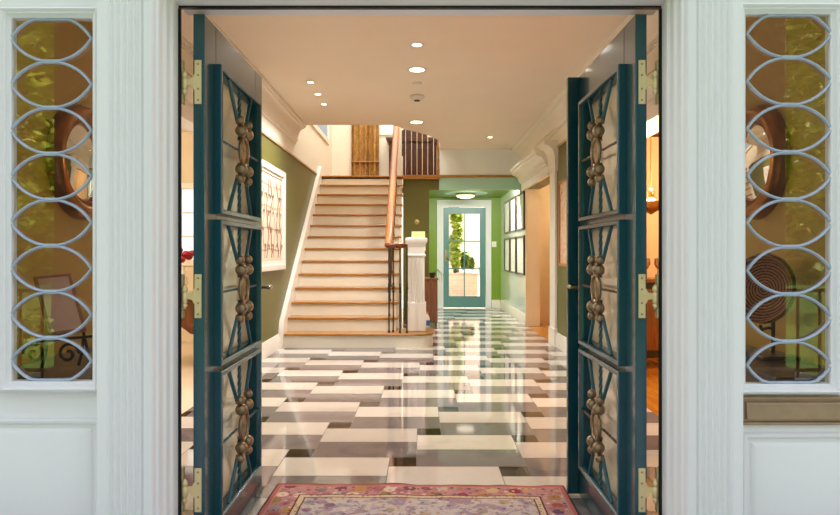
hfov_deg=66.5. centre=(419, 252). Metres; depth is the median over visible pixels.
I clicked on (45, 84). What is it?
wall
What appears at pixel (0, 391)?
trim
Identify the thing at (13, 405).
wall
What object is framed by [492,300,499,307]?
baseboard
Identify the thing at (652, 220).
wall
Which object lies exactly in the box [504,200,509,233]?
framed picture
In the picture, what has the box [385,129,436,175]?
armoire
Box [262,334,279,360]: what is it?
baseboard
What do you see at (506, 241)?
print
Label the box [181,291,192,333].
side table
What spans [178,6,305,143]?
trim
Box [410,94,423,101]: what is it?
smoke detector
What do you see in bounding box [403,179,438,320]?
wall
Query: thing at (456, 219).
shrub
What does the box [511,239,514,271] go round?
print
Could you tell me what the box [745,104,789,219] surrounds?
round mirror
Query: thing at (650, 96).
trim
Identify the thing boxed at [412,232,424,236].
table lamp
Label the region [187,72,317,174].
trim
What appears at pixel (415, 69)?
recessed light
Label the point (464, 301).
door
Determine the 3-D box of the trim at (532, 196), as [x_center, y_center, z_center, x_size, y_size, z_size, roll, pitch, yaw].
[1.931,0.080,10.973,0.242,2.340,0.075,0,0,0]
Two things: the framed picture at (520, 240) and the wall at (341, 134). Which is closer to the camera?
the framed picture at (520, 240)
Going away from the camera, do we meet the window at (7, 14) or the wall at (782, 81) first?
the window at (7, 14)
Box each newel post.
[397,127,402,175]
[405,237,426,330]
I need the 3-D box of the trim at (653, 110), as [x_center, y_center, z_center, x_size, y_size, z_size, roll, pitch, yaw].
[1.926,0.050,5.300,0.252,2.400,2.500,0,0,0]
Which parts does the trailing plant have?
pot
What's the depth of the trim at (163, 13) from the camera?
2.27 m
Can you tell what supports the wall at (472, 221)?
on the patio
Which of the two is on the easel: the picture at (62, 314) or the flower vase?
the picture at (62, 314)
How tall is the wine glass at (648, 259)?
0.220 m
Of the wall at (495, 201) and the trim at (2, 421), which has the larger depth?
the wall at (495, 201)
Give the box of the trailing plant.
[429,269,444,281]
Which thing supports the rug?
on the floor at (486, 403)
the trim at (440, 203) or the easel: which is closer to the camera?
the easel
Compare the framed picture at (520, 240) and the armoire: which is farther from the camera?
the armoire
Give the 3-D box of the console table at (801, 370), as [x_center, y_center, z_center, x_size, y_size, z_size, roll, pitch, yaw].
[1.640,0.880,3.200,0.360,0.740,1.160,0,0,0]
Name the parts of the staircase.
panel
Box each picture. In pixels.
[33,273,86,335]
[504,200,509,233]
[504,238,509,271]
[510,196,515,232]
[510,237,515,273]
[516,191,524,230]
[516,235,524,274]
[558,177,566,266]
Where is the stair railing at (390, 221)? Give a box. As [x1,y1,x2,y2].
[384,126,407,332]
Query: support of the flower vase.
on the side table at (187, 322)
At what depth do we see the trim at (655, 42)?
4.96 m
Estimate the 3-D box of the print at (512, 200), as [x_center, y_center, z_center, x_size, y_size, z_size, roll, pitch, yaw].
[1.825,-0.745,12.490,0.009,0.610,0.680,0,0,0]
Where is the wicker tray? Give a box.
[745,253,795,323]
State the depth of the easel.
2.82 m
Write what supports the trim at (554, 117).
attached to the wall at (782, 81)
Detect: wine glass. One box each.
[647,258,650,278]
[654,258,658,278]
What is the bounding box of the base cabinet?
[425,277,437,325]
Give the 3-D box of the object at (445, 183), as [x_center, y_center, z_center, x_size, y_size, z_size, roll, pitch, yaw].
[1.090,-1.272,11.750,1.480,0.225,0.100,0,0,0]
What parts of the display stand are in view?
post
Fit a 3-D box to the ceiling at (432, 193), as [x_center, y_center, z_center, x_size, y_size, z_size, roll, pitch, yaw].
[0.940,-1.305,13.150,1.780,0.090,2.700,0,0,0]
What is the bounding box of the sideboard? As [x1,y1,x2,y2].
[647,277,658,357]
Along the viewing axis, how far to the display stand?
3.09 m
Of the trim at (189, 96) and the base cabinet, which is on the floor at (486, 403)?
the base cabinet
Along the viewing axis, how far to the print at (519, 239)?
11.59 m
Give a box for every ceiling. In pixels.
[209,15,627,148]
[429,190,510,196]
[647,137,658,144]
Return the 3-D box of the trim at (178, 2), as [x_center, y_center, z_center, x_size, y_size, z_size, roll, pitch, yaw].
[0.000,-0.978,2.353,1.814,0.100,0.292,0,0,0]
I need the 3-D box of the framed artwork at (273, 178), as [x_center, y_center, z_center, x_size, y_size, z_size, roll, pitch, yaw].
[-1.825,-0.430,7.710,0.050,1.290,1.820,0,0,0]
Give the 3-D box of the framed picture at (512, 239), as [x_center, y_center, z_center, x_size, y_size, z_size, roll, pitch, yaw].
[1.815,0.040,12.490,0.030,0.700,0.740,0,0,0]
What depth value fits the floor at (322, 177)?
11.68 m
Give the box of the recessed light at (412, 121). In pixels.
[408,120,424,123]
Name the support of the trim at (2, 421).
attached to the wall at (13, 405)
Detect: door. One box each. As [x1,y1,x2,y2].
[181,14,272,514]
[443,208,484,307]
[567,14,658,514]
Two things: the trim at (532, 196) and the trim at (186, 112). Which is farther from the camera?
the trim at (532, 196)
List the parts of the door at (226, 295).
jamb plate, jamb plate, jamb plate, pane, pane, pane, grille frame, grille frame, grille frame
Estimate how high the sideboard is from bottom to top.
0.970 m
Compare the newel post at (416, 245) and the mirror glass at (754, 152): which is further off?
the newel post at (416, 245)
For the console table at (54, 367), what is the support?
on the floor at (486, 403)
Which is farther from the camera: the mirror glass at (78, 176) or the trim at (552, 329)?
the trim at (552, 329)
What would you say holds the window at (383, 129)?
in the wall at (341, 134)
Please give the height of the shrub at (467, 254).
1.333 m
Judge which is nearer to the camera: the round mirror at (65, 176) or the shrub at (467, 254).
the round mirror at (65, 176)
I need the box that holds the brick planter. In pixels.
[449,272,478,295]
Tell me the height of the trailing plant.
0.223 m
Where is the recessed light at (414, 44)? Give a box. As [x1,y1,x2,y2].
[409,42,424,46]
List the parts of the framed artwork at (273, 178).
painted stem, painted stem, painted stem, painted stem, painted stem, painted stem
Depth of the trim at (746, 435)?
2.26 m
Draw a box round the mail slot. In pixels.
[743,395,839,424]
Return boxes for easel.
[21,332,92,368]
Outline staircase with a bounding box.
[278,166,434,348]
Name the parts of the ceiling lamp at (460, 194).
lamp shade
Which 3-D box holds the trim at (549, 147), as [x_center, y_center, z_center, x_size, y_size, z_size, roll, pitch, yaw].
[1.735,-1.290,8.680,0.190,0.400,0.440,0,0,0]
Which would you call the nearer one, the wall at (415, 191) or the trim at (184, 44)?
the trim at (184, 44)
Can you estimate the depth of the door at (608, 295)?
2.79 m
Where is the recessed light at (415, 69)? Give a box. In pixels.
[406,66,427,72]
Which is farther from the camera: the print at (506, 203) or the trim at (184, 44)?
the print at (506, 203)
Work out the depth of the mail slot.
2.25 m
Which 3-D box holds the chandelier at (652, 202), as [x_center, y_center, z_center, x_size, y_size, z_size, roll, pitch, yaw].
[2.491,-0.955,6.926,0.652,1.089,0.629,0,0,0]
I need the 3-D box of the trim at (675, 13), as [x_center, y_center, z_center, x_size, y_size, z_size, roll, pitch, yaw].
[0.916,0.246,2.299,0.036,2.408,0.202,0,0,0]
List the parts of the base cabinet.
cabinet door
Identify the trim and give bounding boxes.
[0,391,96,391]
[0,419,96,514]
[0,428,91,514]
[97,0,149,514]
[150,0,177,514]
[175,0,664,14]
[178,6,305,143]
[178,8,180,514]
[179,6,660,9]
[181,38,192,56]
[181,104,192,132]
[185,75,192,108]
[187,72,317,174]
[403,175,514,176]
[437,200,490,307]
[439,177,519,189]
[510,147,549,190]
[511,6,661,161]
[525,189,539,325]
[538,140,557,174]
[548,171,557,346]
[557,69,654,146]
[647,35,658,54]
[647,72,654,107]
[647,103,658,136]
[659,8,661,514]
[662,0,689,514]
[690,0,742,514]
[743,432,839,514]
[751,442,839,514]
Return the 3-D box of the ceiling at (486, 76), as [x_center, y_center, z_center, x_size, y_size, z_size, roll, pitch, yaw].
[-0.010,-2.050,7.000,3.680,0.300,9.400,0,0,0]
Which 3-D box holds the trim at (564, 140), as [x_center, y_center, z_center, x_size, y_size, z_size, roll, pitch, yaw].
[1.820,-1.410,6.987,0.020,0.024,9.375,0,0,0]
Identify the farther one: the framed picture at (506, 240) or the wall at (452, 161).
the framed picture at (506, 240)
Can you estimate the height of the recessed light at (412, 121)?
0.006 m
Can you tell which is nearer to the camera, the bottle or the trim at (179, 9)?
the trim at (179, 9)
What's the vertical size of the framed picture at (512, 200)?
0.670 m
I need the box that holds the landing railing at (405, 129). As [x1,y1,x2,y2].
[405,129,438,174]
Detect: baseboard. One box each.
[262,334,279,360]
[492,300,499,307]
[500,300,524,324]
[556,332,566,353]
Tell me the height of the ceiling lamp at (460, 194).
0.117 m
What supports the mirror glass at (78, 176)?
attached to the round mirror at (65, 176)
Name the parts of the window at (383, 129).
pane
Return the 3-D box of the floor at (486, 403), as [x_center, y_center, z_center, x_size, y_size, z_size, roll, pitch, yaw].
[0.000,1.300,8.350,11.400,0.100,12.300,0,0,0]
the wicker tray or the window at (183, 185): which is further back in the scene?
the window at (183, 185)
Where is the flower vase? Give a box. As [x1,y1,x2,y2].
[181,247,192,285]
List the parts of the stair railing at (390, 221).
handrail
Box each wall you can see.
[0,0,839,514]
[17,21,331,365]
[181,132,192,341]
[332,125,439,192]
[402,193,484,297]
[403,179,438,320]
[429,197,500,307]
[440,149,517,174]
[501,17,824,366]
[540,145,658,322]
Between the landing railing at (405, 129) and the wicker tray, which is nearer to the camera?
the wicker tray
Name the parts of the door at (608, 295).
grille frame, grille frame, grille frame, pane, pane, pane, jamb plate, jamb plate, jamb plate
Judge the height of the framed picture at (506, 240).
0.700 m
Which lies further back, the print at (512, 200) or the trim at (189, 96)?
the print at (512, 200)
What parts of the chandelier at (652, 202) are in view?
rod, lamp shade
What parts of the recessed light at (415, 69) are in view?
bulb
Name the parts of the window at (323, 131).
pane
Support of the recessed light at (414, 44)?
in the ceiling at (486, 76)
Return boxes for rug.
[257,483,579,514]
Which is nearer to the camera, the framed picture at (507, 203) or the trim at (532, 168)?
the trim at (532, 168)
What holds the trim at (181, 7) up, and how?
attached to the wall at (13, 405)
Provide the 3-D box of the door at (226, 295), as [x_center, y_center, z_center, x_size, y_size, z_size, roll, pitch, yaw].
[-0.817,0.167,2.873,0.125,2.142,0.943,0,0,3]
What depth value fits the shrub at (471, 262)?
18.11 m
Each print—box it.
[505,202,508,231]
[505,240,508,269]
[511,199,514,230]
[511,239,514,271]
[517,194,522,228]
[517,237,522,272]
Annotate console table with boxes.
[17,345,92,378]
[745,345,824,381]
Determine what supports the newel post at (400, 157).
on the floor at (322, 177)
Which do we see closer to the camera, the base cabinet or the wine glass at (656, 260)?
the wine glass at (656, 260)
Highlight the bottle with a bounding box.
[426,312,429,326]
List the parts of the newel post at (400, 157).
post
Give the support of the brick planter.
on the patio
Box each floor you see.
[181,308,658,514]
[322,177,439,188]
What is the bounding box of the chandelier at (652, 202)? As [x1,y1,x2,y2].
[647,135,658,214]
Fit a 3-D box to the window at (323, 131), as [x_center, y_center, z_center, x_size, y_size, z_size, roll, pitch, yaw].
[-1.833,-2.910,11.725,0.037,1.480,2.250,0,0,0]
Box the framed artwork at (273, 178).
[262,159,285,271]
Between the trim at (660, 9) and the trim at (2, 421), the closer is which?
the trim at (2, 421)
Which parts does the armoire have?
cabinet door, door moulding, cornice, cabinet door, door moulding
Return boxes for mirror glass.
[66,125,92,198]
[745,125,769,198]
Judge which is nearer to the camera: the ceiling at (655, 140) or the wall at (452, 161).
the ceiling at (655, 140)
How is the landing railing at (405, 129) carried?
on the floor at (322, 177)
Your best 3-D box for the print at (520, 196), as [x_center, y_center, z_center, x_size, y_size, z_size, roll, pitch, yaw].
[1.825,-0.745,11.580,0.009,0.610,0.820,0,0,0]
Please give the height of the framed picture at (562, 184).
1.100 m
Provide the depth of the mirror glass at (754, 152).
3.43 m
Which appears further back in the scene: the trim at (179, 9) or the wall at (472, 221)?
the wall at (472, 221)
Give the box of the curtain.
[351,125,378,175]
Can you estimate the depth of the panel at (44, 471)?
2.26 m
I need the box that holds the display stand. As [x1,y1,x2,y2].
[745,321,800,360]
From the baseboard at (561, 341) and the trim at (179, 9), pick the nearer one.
the trim at (179, 9)
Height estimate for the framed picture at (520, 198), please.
0.670 m
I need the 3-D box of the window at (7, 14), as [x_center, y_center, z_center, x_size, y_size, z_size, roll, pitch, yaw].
[-1.297,-0.188,2.249,0.348,1.344,0.042,0,0,0]
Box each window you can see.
[0,7,96,390]
[181,183,192,265]
[311,125,329,144]
[379,125,392,134]
[743,3,839,393]
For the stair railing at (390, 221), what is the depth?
8.96 m
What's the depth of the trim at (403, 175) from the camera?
11.68 m
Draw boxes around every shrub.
[448,207,463,272]
[459,251,469,269]
[466,257,475,269]
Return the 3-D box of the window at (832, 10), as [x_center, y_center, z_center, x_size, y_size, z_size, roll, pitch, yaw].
[1.297,-0.191,2.249,0.362,1.366,0.042,0,0,0]
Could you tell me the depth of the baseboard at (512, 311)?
12.39 m
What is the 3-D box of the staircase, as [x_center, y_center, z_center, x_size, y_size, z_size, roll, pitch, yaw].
[-0.822,-0.164,10.030,2.054,2.828,3.380,0,0,0]
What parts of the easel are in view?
leg, leg, leg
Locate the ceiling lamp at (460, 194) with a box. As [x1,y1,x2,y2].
[444,191,486,198]
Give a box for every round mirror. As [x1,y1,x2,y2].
[46,104,92,219]
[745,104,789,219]
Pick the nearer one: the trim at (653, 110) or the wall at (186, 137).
the trim at (653, 110)

